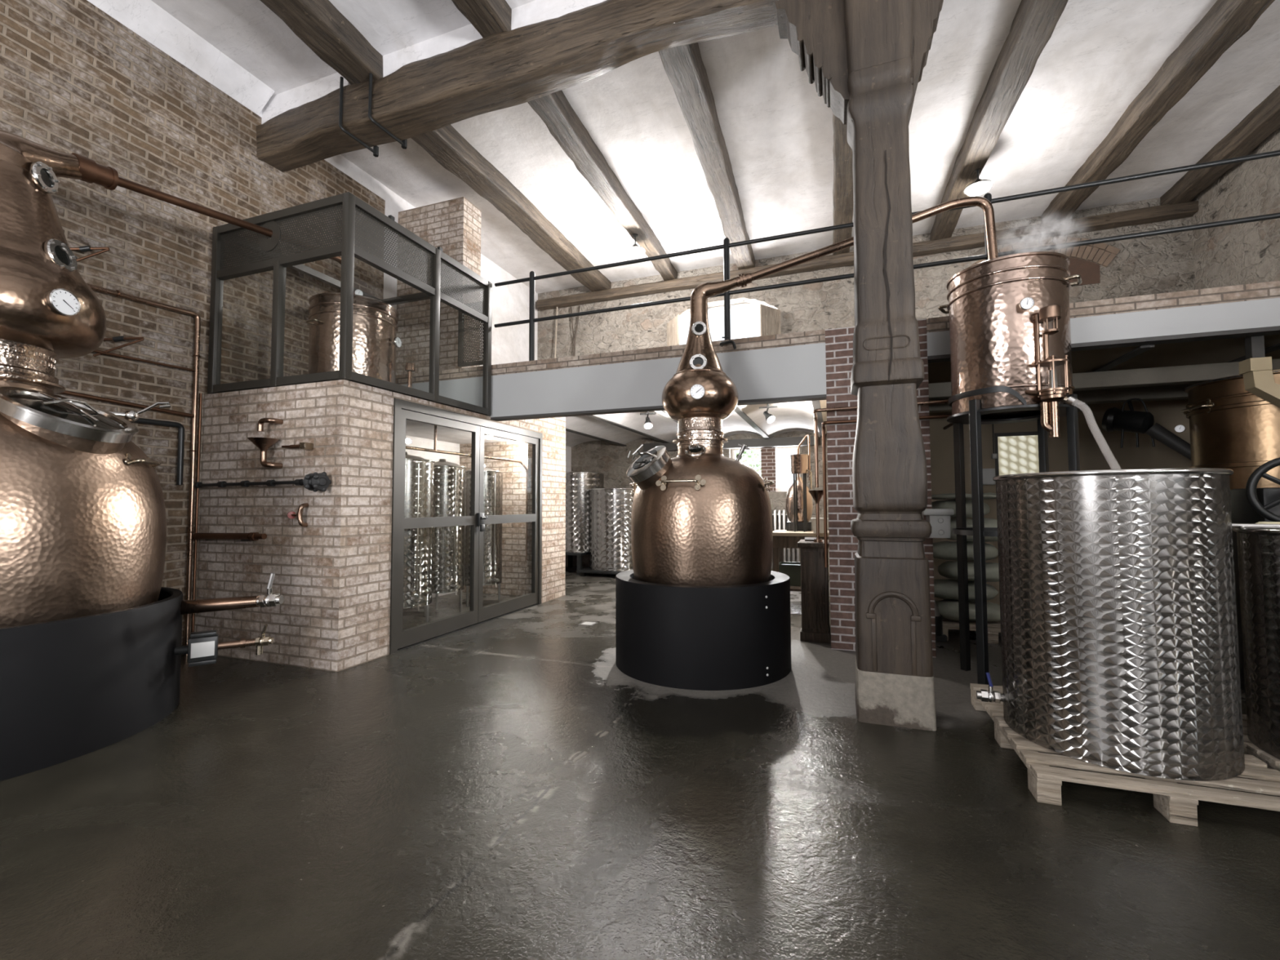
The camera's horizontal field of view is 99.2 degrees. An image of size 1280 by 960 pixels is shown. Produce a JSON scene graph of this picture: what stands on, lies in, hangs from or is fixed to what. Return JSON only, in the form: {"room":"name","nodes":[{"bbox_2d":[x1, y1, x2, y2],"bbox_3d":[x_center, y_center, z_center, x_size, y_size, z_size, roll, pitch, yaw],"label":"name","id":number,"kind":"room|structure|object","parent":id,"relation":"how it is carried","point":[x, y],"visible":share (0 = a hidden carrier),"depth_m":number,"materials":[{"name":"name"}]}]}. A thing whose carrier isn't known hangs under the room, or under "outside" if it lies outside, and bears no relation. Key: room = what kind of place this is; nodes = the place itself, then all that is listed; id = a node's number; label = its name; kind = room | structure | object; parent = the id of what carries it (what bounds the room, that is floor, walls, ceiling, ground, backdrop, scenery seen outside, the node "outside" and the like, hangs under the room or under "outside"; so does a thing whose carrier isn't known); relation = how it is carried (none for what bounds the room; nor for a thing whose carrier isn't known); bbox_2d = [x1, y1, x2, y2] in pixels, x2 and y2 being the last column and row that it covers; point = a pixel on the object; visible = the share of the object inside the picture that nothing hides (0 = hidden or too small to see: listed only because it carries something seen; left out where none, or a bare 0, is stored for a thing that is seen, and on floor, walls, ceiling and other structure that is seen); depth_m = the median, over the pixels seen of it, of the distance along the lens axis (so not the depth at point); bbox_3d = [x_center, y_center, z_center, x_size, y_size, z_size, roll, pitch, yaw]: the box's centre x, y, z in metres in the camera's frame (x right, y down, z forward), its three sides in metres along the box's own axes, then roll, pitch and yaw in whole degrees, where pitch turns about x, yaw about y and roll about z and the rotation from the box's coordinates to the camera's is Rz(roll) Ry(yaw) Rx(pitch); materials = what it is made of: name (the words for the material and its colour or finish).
{"room":"processing plant","nodes":[
{"label":"processing plant","id":0,"kind":"room"},
{"bbox_2d":[87,0,385,200],"bbox_3d":[-5.502,-4.337,3.226,0.304,0.220,9.950,-1,-3,20],"label":"wall","id":1,"kind":"structure","parent":0,"point":[340,162],"depth_m":7.33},
{"bbox_2d":[88,0,274,115],"bbox_3d":[-5.552,-4.377,2.272,0.260,0.212,8.120,-1,-3,20],"label":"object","id":2,"kind":"structure","parent":1,"relation":"attached to","point":[145,18],"depth_m":5.35,"materials":[{"name":"paint"}]},
{"bbox_2d":[261,0,606,124],"bbox_3d":[0.953,-4.157,4.397,11.040,0.501,0.240,-1,-3,20],"label":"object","id":3,"kind":"structure","parent":1,"relation":"attached to","point":[537,11],"depth_m":5.38,"materials":[{"name":"paint"}]},
{"bbox_2d":[195,379,365,671],"bbox_3d":[-3.504,0.412,5.266,1.895,2.585,0.240,-1,-3,20],"label":"wall","id":4,"kind":"structure","parent":0,"point":[317,566],"depth_m":5.05,"materials":[{"name":"brick"}]},
{"bbox_2d":[192,532,266,541],"bbox_3d":[-3.923,0.538,5.224,0.951,0.081,0.112,-1,-3,20],"label":"pipe","id":5,"kind":"object","parent":4,"relation":"attached to","point":[251,535],"visible":1,"depth_m":5.17,"materials":[{"name":"orange metal"}]},
{"bbox_2d":[193,471,331,492],"bbox_3d":[-3.611,0.032,5.105,1.776,0.177,0.171,-1,-3,20],"label":"rod","id":6,"kind":"object","parent":4,"relation":"attached to","point":[315,482],"visible":1,"depth_m":4.90,"materials":[{"name":"black metal"}]},
{"bbox_2d":[246,417,283,468],"bbox_3d":[-3.494,-0.344,5.062,0.260,0.468,0.260,-1,-3,20],"label":"funnel","id":7,"kind":"object","parent":4,"relation":"attached to","point":[263,444],"visible":1,"depth_m":5.04,"materials":[{"name":"orange metal"}]},
{"bbox_2d":[246,437,279,452],"bbox_3d":[-3.494,-0.321,5.061,0.260,0.120,0.260,-1,-3,20],"label":"bowl","id":8,"kind":"object","parent":7,"relation":"on","point":[263,444],"depth_m":5.01,"materials":[{"name":"orange metal"}]},
{"bbox_2d":[0,0,571,655],"bbox_3d":[-4.429,-1.239,6.026,0.300,6.160,16.200,-1,-3,20],"label":"wall","id":9,"kind":"structure","parent":0,"point":[74,78],"depth_m":5.23,"materials":[{"name":"brick"}]},
{"bbox_2d":[57,390,194,417],"bbox_3d":[-4.697,-0.710,4.625,0.036,0.120,1.632,-1,-3,20],"label":"pipe","id":10,"kind":"object","parent":9,"relation":"attached to","point":[66,393],"visible":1,"depth_m":4.85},
{"bbox_2d":[86,283,200,656],"bbox_3d":[-4.729,-0.018,4.527,0.068,3.385,1.885,-1,-3,20],"label":"pipe","id":11,"kind":"object","parent":9,"relation":"attached to","point":[117,293],"visible":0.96,"depth_m":5.35,"materials":[{"name":"metal"}]},
{"bbox_2d":[93,349,195,371],"bbox_3d":[-4.707,-1.111,4.647,0.024,0.043,1.630,-1,-3,20],"label":"pipe","id":12,"kind":"object","parent":9,"relation":"attached to","point":[95,350],"visible":0.52,"depth_m":5.00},
{"bbox_2d":[133,417,184,484],"bbox_3d":[-4.699,-0.283,4.624,0.048,0.603,1.464,-1,-3,20],"label":"pipe","id":13,"kind":"object","parent":9,"relation":"attached to","point":[180,428],"visible":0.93,"depth_m":5.26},
{"bbox_2d":[191,393,202,632],"bbox_3d":[-4.427,0.420,5.440,0.023,2.590,0.024,-1,-3,20],"label":"conduit pipe","id":14,"kind":"object","parent":9,"relation":"attached to","point":[200,394],"visible":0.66,"depth_m":5.44,"materials":[{"name":"orange metal"}]},
{"bbox_2d":[395,196,481,375],"bbox_3d":[-2.960,-2.675,8.006,1.170,2.600,0.400,-1,-3,20],"label":"brick pier","id":15,"kind":"object","parent":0,"point":[453,225],"visible":0.43,"depth_m":7.82,"materials":[{"name":"brick"}]},
{"bbox_2d":[405,419,515,444],"bbox_3d":[-2.938,-0.750,7.247,1.655,0.085,3.770,-1,-3,20],"label":"ceiling","id":16,"kind":"structure","parent":0,"point":[413,428],"depth_m":7.98,"materials":[{"name":"paint"}]},
{"bbox_2d":[306,288,415,387],"bbox_3d":[-3.243,-1.503,6.191,0.993,1.314,0.968,-1,-3,20],"label":"condenser","id":17,"kind":"object","parent":16,"relation":"on","point":[375,322],"visible":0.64,"depth_m":5.90,"materials":[{"name":"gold metal"}]},
{"bbox_2d":[405,425,527,559],"bbox_3d":[-2.244,0.249,7.322,0.168,1.890,2.587,-1,-3,25],"label":"copper pipe","id":18,"kind":"object","parent":16,"relation":"attached to","point":[434,450],"visible":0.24,"depth_m":7.20,"materials":[{"name":"gold metal"}]},
{"bbox_2d":[360,385,565,664],"bbox_3d":[-2.003,0.263,6.990,0.240,3.030,4.010,-1,-3,20],"label":"wall","id":19,"kind":"structure","parent":0,"point":[379,402],"depth_m":5.33,"materials":[{"name":"brick"}]},
{"bbox_2d":[207,191,492,415],"bbox_3d":[-3.126,-1.724,6.254,1.835,1.760,2.205,-1,-3,20],"label":"enclosure","id":20,"kind":"object","parent":19,"relation":"on","point":[228,235],"visible":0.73,"depth_m":5.43,"materials":[{"name":"paint"}]},
{"bbox_2d":[389,398,542,654],"bbox_3d":[-1.970,0.505,6.750,0.176,2.525,2.890,-1,-3,20],"label":"door","id":21,"kind":"structure","parent":19,"relation":"in","point":[400,639],"depth_m":6.59,"materials":[{"name":"paint"}]},
{"bbox_2d":[457,440,528,595],"bbox_3d":[-2.252,0.445,9.079,1.655,2.860,0.240,-1,-3,20],"label":"wall","id":22,"kind":"structure","parent":0,"point":[514,563],"depth_m":8.89,"materials":[{"name":"brick"}]},
{"bbox_2d":[0,565,1279,959],"bbox_3d":[0.862,1.724,3.816,11.640,0.200,16.500,-1,-3,20],"label":"floor","id":23,"kind":"structure","parent":0,"point":[498,788],"depth_m":2.43,"materials":[{"name":"concrete"}]},
{"bbox_2d":[0,129,341,781],"bbox_3d":[-3.711,-0.457,4.140,2.024,4.220,3.626,-3,-3,41],"label":"pot still","id":24,"kind":"object","parent":23,"relation":"on","point":[91,650],"visible":0.98,"depth_m":3.38,"materials":[{"name":"black paint"}]},
{"bbox_2d":[180,573,284,614],"bbox_3d":[-3.124,0.855,4.063,0.797,0.311,0.440,-1,-3,20],"label":"outlet","id":25,"kind":"object","parent":24,"relation":"attached to","point":[197,606],"depth_m":4.04,"materials":[{"name":"metal"}]},
{"bbox_2d":[403,451,435,622],"bbox_3d":[-2.813,0.710,6.418,0.723,2.090,0.723,0,-3,-5],"label":"tank","id":26,"kind":"object","parent":23,"relation":"on","point":[419,471],"visible":0.48,"depth_m":6.21,"materials":[{"name":"metal"}]},
{"bbox_2d":[424,458,466,616],"bbox_3d":[-2.704,0.758,7.462,0.613,2.090,0.609,0,-3,-5],"label":"tank","id":27,"kind":"object","parent":23,"relation":"on","point":[449,477],"visible":0.78,"depth_m":7.24,"materials":[{"name":"metal"}]},
{"bbox_2d":[463,464,503,606],"bbox_3d":[-2.360,0.802,8.123,0.630,2.060,0.626,0,-3,-5],"label":"tank","id":28,"kind":"object","parent":23,"relation":"on","point":[493,478],"visible":0.61,"depth_m":7.90,"materials":[{"name":"metal"}]},
{"bbox_2d":[565,551,589,574],"bbox_3d":[-1.452,1.787,12.104,0.970,0.450,1.300,-1,-3,20],"label":"trestle","id":29,"kind":"object","parent":23,"relation":"on","point":[579,555],"visible":0.23,"depth_m":11.42,"materials":[{"name":"metal"}]},
{"bbox_2d":[565,471,604,552],"bbox_3d":[-1.367,0.705,12.122,1.152,1.713,1.152,-1,-3,20],"label":"storage tank","id":30,"kind":"object","parent":29,"relation":"on","point":[578,484],"depth_m":11.59,"materials":[{"name":"metal"}]},
{"bbox_2d":[588,488,635,571],"bbox_3d":[-0.437,1.021,11.557,1.292,1.663,1.292,-1,-3,20],"label":"storage tank","id":31,"kind":"object","parent":23,"relation":"on","point":[610,508],"depth_m":10.97,"materials":[{"name":"metal"}]},
{"bbox_2d":[771,510,799,568],"bbox_3d":[2.909,1.289,11.280,0.850,1.340,0.160,-1,-3,20],"label":"radiator","id":32,"kind":"object","parent":23,"relation":"on","point":[775,514],"visible":0.2,"depth_m":11.20,"materials":[{"name":"metal"}]},
{"bbox_2d":[773,529,829,597],"bbox_3d":[2.246,1.253,7.567,0.770,1.075,0.850,-1,-3,20],"label":"work table","id":33,"kind":"object","parent":23,"relation":"on","point":[782,539],"visible":0.28,"depth_m":7.28,"materials":[{"name":"brown wood"}]},
{"bbox_2d":[778,561,800,586],"bbox_3d":[2.129,1.322,7.696,0.340,0.290,0.382,-1,-3,20],"label":"crate","id":34,"kind":"object","parent":33,"relation":"on","point":[792,569],"visible":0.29,"depth_m":7.52,"materials":[{"name":"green plastic"}]},
{"bbox_2d":[785,434,813,531],"bbox_3d":[2.257,0.044,7.765,0.382,1.359,0.572,-1,-3,20],"label":"alembic","id":35,"kind":"object","parent":33,"relation":"on","point":[799,504],"visible":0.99,"depth_m":7.66,"materials":[{"name":"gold metal"}]},
{"bbox_2d":[785,477,813,522],"bbox_3d":[2.289,0.282,7.845,0.380,0.640,0.380,-1,-3,20],"label":"pot","id":36,"kind":"object","parent":35,"relation":"on","point":[798,481],"depth_m":7.70,"materials":[{"name":"orange metal"}]},
{"bbox_2d":[615,196,998,690],"bbox_3d":[1.372,-0.349,4.858,3.307,4.034,1.598,-1,-3,20],"label":"pot still","id":37,"kind":"object","parent":23,"relation":"on","point":[702,606],"visible":0.99,"depth_m":4.55,"materials":[{"name":"black paint"}]},
{"bbox_2d":[797,539,831,643],"bbox_3d":[1.923,1.198,6.004,0.318,1.045,0.550,-1,-3,20],"label":"base cabinet","id":38,"kind":"object","parent":23,"relation":"on","point":[815,599],"visible":0.93,"depth_m":5.77,"materials":[{"name":"brown wood"}]},
{"bbox_2d":[804,490,822,542],"bbox_3d":[1.888,0.390,5.867,0.225,0.553,0.180,-1,-3,20],"label":"funnel","id":39,"kind":"object","parent":38,"relation":"on","point":[817,495],"visible":0.91,"depth_m":5.84,"materials":[{"name":"orange metal"}]},
{"bbox_2d":[774,0,943,730],"bbox_3d":[1.653,-1.007,3.933,1.222,5.262,0.500,-1,-3,20],"label":"carved post","id":40,"kind":"object","parent":23,"relation":"on","point":[867,60],"visible":1,"depth_m":3.72,"materials":[{"name":"wood"}]},
{"bbox_2d":[256,0,778,172],"bbox_3d":[0.919,-3.922,4.376,11.000,0.614,0.434,-1,-3,20],"label":"beam","id":41,"kind":"structure","parent":40,"relation":"on","point":[520,65],"depth_m":5.05,"materials":[{"name":"wood"}]},
{"bbox_2d":[338,76,378,157],"bbox_3d":[-2.976,-3.848,5.792,0.050,0.580,0.466,-1,-3,24],"label":"strap","id":42,"kind":"object","parent":41,"relation":"attached to","point":[375,148],"visible":1,"depth_m":5.60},
{"bbox_2d":[368,72,407,149],"bbox_3d":[-2.610,-3.855,5.660,0.050,0.580,0.466,-1,-3,24],"label":"strap","id":43,"kind":"object","parent":41,"relation":"attached to","point":[404,142],"visible":0.94,"depth_m":5.47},
{"bbox_2d":[934,600,947,641],"bbox_3d":[3.120,1.412,5.831,0.272,0.592,0.263,-1,-3,20],"label":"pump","id":44,"kind":"object","parent":23,"relation":"on","point":[940,637],"visible":0.16,"depth_m":5.76,"materials":[{"name":"black metal"}]},
{"bbox_2d":[942,617,1000,644],"bbox_3d":[3.830,1.647,6.118,1.020,0.144,1.000,-1,-3,20],"label":"wooden pallet","id":45,"kind":"object","parent":23,"relation":"on","point":[993,628],"visible":0.12,"depth_m":5.80,"materials":[{"name":"brown wood"}]},
{"bbox_2d":[936,599,999,622],"bbox_3d":[3.674,1.460,6.107,0.744,0.219,0.525,-1,-3,20],"label":"sack","id":46,"kind":"object","parent":45,"relation":"on","point":[948,608],"visible":0.49,"depth_m":5.94,"materials":[{"name":"fabric"}]},
{"bbox_2d":[933,578,998,600],"bbox_3d":[3.624,1.242,6.188,0.742,0.221,0.496,-2,-3,35],"label":"sack","id":47,"kind":"object","parent":46,"relation":"on","point":[943,588],"visible":0.56,"depth_m":6.04,"materials":[{"name":"fabric"}]},
{"bbox_2d":[937,560,999,582],"bbox_3d":[3.738,1.021,6.103,0.723,0.216,0.522,-1,-3,20],"label":"sack","id":48,"kind":"object","parent":47,"relation":"on","point":[948,569],"visible":0.51,"depth_m":5.95,"materials":[{"name":"fabric"}]},
{"bbox_2d":[933,541,998,560],"bbox_3d":[3.651,0.806,6.199,0.741,0.215,0.527,-1,-3,20],"label":"sack","id":49,"kind":"object","parent":48,"relation":"on","point":[946,550],"visible":0.55,"depth_m":6.04,"materials":[{"name":"fabric"}]},
{"bbox_2d":[946,518,997,542],"bbox_3d":[3.774,0.557,6.111,0.823,0.263,0.524,-1,-3,20],"label":"sack","id":50,"kind":"object","parent":49,"relation":"on","point":[988,522],"visible":0.28,"depth_m":5.94,"materials":[{"name":"fabric"}]},
{"bbox_2d":[931,499,990,518],"bbox_3d":[3.621,0.327,6.231,0.621,0.214,0.501,0,-3,2],"label":"sack","id":51,"kind":"object","parent":50,"relation":"on","point":[949,504],"visible":0.47,"depth_m":6.04,"materials":[{"name":"fabric"}]},
{"bbox_2d":[946,386,1080,684],"bbox_3d":[3.032,0.471,4.416,0.900,2.350,0.900,-1,-3,20],"label":"stand","id":52,"kind":"object","parent":23,"relation":"on","point":[972,417],"visible":0.68,"depth_m":4.25,"materials":[{"name":"black metal"}]},
{"bbox_2d":[937,251,1082,437],"bbox_3d":[3.032,-0.996,4.475,0.848,1.420,1.006,1,-3,-32],"label":"condenser","id":53,"kind":"object","parent":52,"relation":"on","point":[1010,314],"visible":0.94,"depth_m":4.14,"materials":[{"name":"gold metal"}]},
{"bbox_2d":[970,683,1279,826],"bbox_3d":[2.692,1.513,3.119,1.115,0.144,1.420,-1,-3,20],"label":"wooden pallet","id":54,"kind":"object","parent":23,"relation":"on","point":[1177,802],"visible":0.51,"depth_m":2.61,"materials":[{"name":"brown wood"}]},
{"bbox_2d":[976,467,1244,781],"bbox_3d":[2.643,0.702,3.093,1.038,1.474,1.038,1,-3,-23],"label":"steel vat","id":55,"kind":"object","parent":54,"relation":"on","point":[1120,651],"visible":1,"depth_m":2.68,"materials":[{"name":"metal"}]},
{"bbox_2d":[1174,369,1279,489],"bbox_3d":[5.678,0.374,4.898,1.146,2.563,1.079,-1,-3,20],"label":"mash tun","id":56,"kind":"object","parent":23,"relation":"on","point":[1231,427],"visible":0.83,"depth_m":4.78,"materials":[{"name":"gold metal"}]},
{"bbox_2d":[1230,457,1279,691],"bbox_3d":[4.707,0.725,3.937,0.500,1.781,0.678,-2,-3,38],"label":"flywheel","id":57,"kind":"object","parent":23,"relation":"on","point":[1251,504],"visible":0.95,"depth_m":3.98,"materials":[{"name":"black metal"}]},
{"bbox_2d":[1242,714,1279,771],"bbox_3d":[3.816,1.492,2.734,1.140,0.144,1.140,-1,-3,20],"label":"wooden pallet","id":58,"kind":"object","parent":23,"relation":"on","point":[1273,762],"visible":0.22,"depth_m":2.89,"materials":[{"name":"brown wood"}]},
{"bbox_2d":[1231,523,1279,759],"bbox_3d":[3.724,0.822,2.723,1.071,1.193,1.032,-1,-3,20],"label":"steel vat","id":59,"kind":"object","parent":58,"relation":"on","point":[1258,544],"visible":0.98,"depth_m":2.87,"materials":[{"name":"metal"}]},
{"bbox_2d":[565,400,826,446],"bbox_3d":[0.341,-1.071,9.399,6.350,0.181,5.800,-1,-3,20],"label":"ceiling","id":60,"kind":"structure","parent":0,"point":[795,415],"depth_m":10.15,"materials":[{"name":"paint"}]},
{"bbox_2d":[643,435,814,452],"bbox_3d":[1.871,-0.765,11.759,3.750,0.175,0.200,-1,-3,20],"label":"lintel","id":61,"kind":"object","parent":60,"relation":"attached to","point":[792,441],"visible":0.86,"depth_m":11.44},
{"bbox_2d":[571,431,829,575],"bbox_3d":[1.661,0.501,12.124,6.940,3.200,0.350,-1,-3,20],"label":"wall","id":62,"kind":"structure","parent":0,"point":[611,460],"depth_m":12.69,"materials":[{"name":"paint"}]},
{"bbox_2d":[760,447,777,492],"bbox_3d":[2.762,-0.254,11.682,0.300,1.020,0.195,-1,-3,20],"label":"trim","id":63,"kind":"structure","parent":62,"relation":"attached to","point":[768,455],"depth_m":11.59,"materials":[{"name":"red brick"}]},
{"bbox_2d":[151,0,1279,293],"bbox_3d":[0.840,-4.544,4.104,11.640,0.250,16.500,-1,-3,20],"label":"ceiling","id":64,"kind":"structure","parent":0,"point":[1099,55],"depth_m":6.61,"materials":[{"name":"paint"}]},
{"bbox_2d":[259,0,611,291],"bbox_3d":[-3.142,-4.276,4.631,0.436,0.351,14.203,-1,-3,19],"label":"ceiling beam","id":65,"kind":"structure","parent":64,"relation":"attached to","point":[318,24],"depth_m":6.65,"materials":[{"name":"wood"}]},
{"bbox_2d":[451,0,677,280],"bbox_3d":[-1.713,-4.303,4.115,0.411,0.353,14.203,-1,-3,20],"label":"ceiling beam","id":66,"kind":"structure","parent":64,"relation":"attached to","point":[488,17],"depth_m":6.68,"materials":[{"name":"wood"}]},
{"bbox_2d":[658,42,755,269],"bbox_3d":[-0.267,-4.334,3.592,0.431,0.344,14.206,-1,-3,19],"label":"ceiling beam","id":67,"kind":"structure","parent":64,"relation":"attached to","point":[684,67],"depth_m":6.48,"materials":[{"name":"wood"}]},
{"bbox_2d":[832,112,853,254],"bbox_3d":[1.222,-4.364,3.054,0.384,0.347,14.203,-1,-3,20],"label":"ceiling beam","id":68,"kind":"structure","parent":64,"relation":"attached to","point":[842,190],"depth_m":7.45,"materials":[{"name":"wood"}]},
{"bbox_2d":[929,0,1068,240],"bbox_3d":[2.735,-4.389,2.506,0.395,0.345,14.205,-1,-3,19],"label":"ceiling beam","id":69,"kind":"structure","parent":64,"relation":"attached to","point":[1034,22],"depth_m":5.82,"materials":[{"name":"wood"}]},
{"bbox_2d":[963,168,993,195],"bbox_3d":[4.402,-3.901,7.095,0.330,0.345,0.330,-1,-3,20],"label":"lamp","id":70,"kind":"object","parent":69,"relation":"hanging from","point":[979,187],"visible":1,"depth_m":7.03,"materials":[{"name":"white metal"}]},
{"bbox_2d":[1041,0,1275,223],"bbox_3d":[4.316,-4.426,1.937,0.468,0.335,14.212,-1,-3,19],"label":"ceiling beam","id":71,"kind":"structure","parent":64,"relation":"attached to","point":[1226,21],"depth_m":5.80,"materials":[{"name":"wood"}]},
{"bbox_2d":[1160,84,1279,204],"bbox_3d":[5.586,-4.449,1.476,0.364,0.335,14.204,-1,-3,20],"label":"ceiling beam","id":72,"kind":"structure","parent":64,"relation":"attached to","point":[1264,119],"depth_m":6.77,"materials":[{"name":"wood"}]},
{"bbox_2d":[537,197,1194,359],"bbox_3d":[3.050,-2.729,10.115,11.040,2.860,0.450,-1,-3,20],"label":"wall","id":73,"kind":"structure","parent":0,"point":[1163,263],"depth_m":9.73,"materials":[{"name":"stone"}]},
{"bbox_2d":[536,271,724,311],"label":"wall plate","id":74,"kind":"object","parent":73,"relation":"attached to","point":[688,282],"depth_m":10.92,"materials":[{"name":"wood"}]},
{"bbox_2d":[666,314,679,346],"bbox_3d":[0.634,-2.725,10.469,0.025,0.740,0.562,1,-3,-19],"label":"window shutter","id":75,"kind":"object","parent":73,"relation":"attached to","point":[673,326],"visible":0.64,"depth_m":10.41,"materials":[{"name":"brown wood"}]},
{"bbox_2d":[670,305,690,327],"bbox_3d":[0.998,-3.257,10.882,0.700,0.320,0.450,-1,-3,20],"label":"trim","id":76,"kind":"structure","parent":73,"relation":"attached to","point":[684,312],"depth_m":10.77,"materials":[{"name":"stone"}]},
{"bbox_2d":[707,303,759,337],"bbox_3d":[1.694,-2.897,10.726,2.100,1.060,0.060,-1,-3,20],"label":"window","id":77,"kind":"structure","parent":73,"relation":"in","point":[743,306],"depth_m":10.62,"materials":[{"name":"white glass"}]},
{"bbox_2d":[742,293,778,309],"bbox_3d":[2.315,-3.286,10.406,0.700,0.325,0.450,-1,-3,20],"label":"trim","id":78,"kind":"structure","parent":73,"relation":"attached to","point":[771,300],"depth_m":10.17,"materials":[{"name":"stone"}]},
{"bbox_2d":[760,304,781,336],"bbox_3d":[2.363,-2.759,9.859,0.526,0.740,0.025,2,-3,-36],"label":"window shutter","id":79,"kind":"object","parent":73,"relation":"attached to","point":[770,317],"visible":0.64,"depth_m":9.83,"materials":[{"name":"brown wood"}]},
{"bbox_2d":[757,251,853,279],"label":"wall plate","id":80,"kind":"object","parent":73,"relation":"attached to","point":[842,260],"depth_m":9.66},
{"bbox_2d":[912,232,984,257],"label":"wall plate","id":81,"kind":"object","parent":73,"relation":"attached to","point":[968,242],"depth_m":9.00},
{"bbox_2d":[969,236,1119,286],"bbox_3d":[6.379,-3.441,8.714,2.082,0.830,0.095,-1,-3,20],"label":"brick arch","id":82,"kind":"object","parent":73,"relation":"attached to","point":[1089,271],"visible":0.42,"depth_m":8.50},
{"bbox_2d":[995,200,1198,244],"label":"wall plate","id":83,"kind":"object","parent":73,"relation":"attached to","point":[1160,213],"depth_m":8.31,"materials":[{"name":"wood"}]},
{"bbox_2d":[825,318,936,657],"bbox_3d":[2.461,0.077,5.684,0.936,3.250,0.640,-1,-3,20],"label":"brick pillar","id":84,"kind":"structure","parent":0,"point":[843,545],"depth_m":5.48,"materials":[{"name":"brick"}]},
{"bbox_2d":[400,342,826,421],"bbox_3d":[-0.867,-1.071,6.670,5.954,0.567,0.150,-1,-3,20],"label":"girder","id":85,"kind":"object","parent":84,"relation":"attached to","point":[796,373],"visible":0.64,"depth_m":6.35,"materials":[{"name":"paint"}]},
{"bbox_2d":[395,329,825,384],"bbox_3d":[-0.873,-1.423,6.678,5.950,0.138,0.128,-1,-3,20],"label":"brick ledge","id":86,"kind":"object","parent":85,"relation":"on","point":[817,336],"visible":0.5,"depth_m":6.39,"materials":[{"name":"brick"}]},
{"bbox_2d":[493,150,1279,360],"bbox_3d":[2.414,-2.138,5.501,9.120,1.159,0.068,-1,-3,20],"label":"loft railing","id":87,"kind":"object","parent":86,"relation":"on","point":[726,245],"visible":0.89,"depth_m":5.62,"materials":[{"name":"black metal"}]},
{"bbox_2d":[813,400,948,487],"bbox_3d":[2.649,-0.337,5.806,1.490,0.828,1.118,-1,-3,20],"label":"supply pipe","id":88,"kind":"object","parent":84,"relation":"attached to","point":[938,402],"visible":0.63,"depth_m":5.57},
{"bbox_2d":[822,414,953,567],"bbox_3d":[2.646,0.148,5.796,1.305,1.517,1.097,-1,-3,20],"label":"supply pipe","id":89,"kind":"object","parent":84,"relation":"attached to","point":[938,416],"visible":0.72,"depth_m":5.64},
{"bbox_2d":[921,508,954,537],"bbox_3d":[2.770,0.402,5.086,0.255,0.265,0.235,-1,-3,20],"label":"tub","id":90,"kind":"object","parent":84,"relation":"hanging from","point":[939,519],"visible":0.9,"depth_m":4.99,"materials":[{"name":"plastic"}]},
{"bbox_2d":[926,297,1279,363],"bbox_3d":[4.761,-1.333,4.642,4.154,0.267,0.150,-1,-3,20],"label":"girder","id":91,"kind":"object","parent":84,"relation":"attached to","point":[1257,317],"visible":0.72,"depth_m":4.66,"materials":[{"name":"paint"}]},
{"bbox_2d":[926,280,1279,332],"bbox_3d":[4.757,-1.536,4.642,4.154,0.138,0.128,-1,-3,20],"label":"brick wall section","id":92,"kind":"object","parent":91,"relation":"on","point":[1268,290],"visible":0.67,"depth_m":4.66,"materials":[{"name":"brick"}]},
{"bbox_2d":[1238,335,1279,407],"bbox_3d":[5.369,-0.759,4.409,0.187,0.936,0.688,2,-4,-44],"label":"chute","id":93,"kind":"object","parent":91,"relation":"hanging from","point":[1256,369],"visible":0.93,"depth_m":4.55,"materials":[{"name":"paint"}]},
{"bbox_2d":[928,399,1191,605],"bbox_3d":[5.684,0.300,7.614,4.500,3.160,0.200,-1,-3,20],"label":"wall","id":94,"kind":"structure","parent":0,"point":[1100,449],"depth_m":7.42,"materials":[{"name":"paint"}]},
{"bbox_2d":[994,431,1039,475],"bbox_3d":[5.362,-0.304,7.726,0.600,0.740,0.080,-1,-3,20],"label":"window","id":95,"kind":"structure","parent":94,"relation":"in","point":[1017,452],"depth_m":7.72,"materials":[{"name":"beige glass"}]},
{"bbox_2d":[928,334,1279,383],"bbox_3d":[5.104,-1.233,6.242,4.600,0.181,3.100,-1,-3,20],"label":"ceiling","id":96,"kind":"structure","parent":0,"point":[1223,350],"depth_m":5.53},
{"bbox_2d":[928,383,1195,413],"bbox_3d":[5.315,-1.008,6.635,4.480,0.165,0.180,-1,-3,20],"label":"joist","id":97,"kind":"object","parent":96,"relation":"attached to","point":[1166,392],"visible":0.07,"depth_m":6.41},
{"bbox_2d":[1102,398,1191,460],"bbox_3d":[5.893,-0.497,6.174,0.299,0.937,0.995,2,-3,-35],"label":"motor","id":98,"kind":"object","parent":97,"relation":"hanging from","point":[1114,419],"visible":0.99,"depth_m":6.25,"materials":[{"name":"black metal"}]},
{"bbox_2d":[928,358,1279,399],"bbox_3d":[4.974,-1.050,5.696,4.480,0.165,0.180,-1,-3,20],"label":"joist","id":99,"kind":"object","parent":96,"relation":"attached to","point":[1188,374],"visible":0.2,"depth_m":5.55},
{"bbox_2d":[1091,345,1154,372],"bbox_3d":[4.994,-1.123,6.224,0.100,0.031,3.000,-1,-3,20],"label":"joist","id":100,"kind":"object","parent":96,"relation":"attached to","point":[1140,349],"visible":0.35,"depth_m":5.16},
{"bbox_2d":[1190,127,1279,289],"bbox_3d":[6.182,-1.460,2.029,0.300,6.160,16.500,-1,-3,20],"label":"wall","id":101,"kind":"structure","parent":0,"point":[1245,253],"depth_m":7.08,"materials":[{"name":"stone"}]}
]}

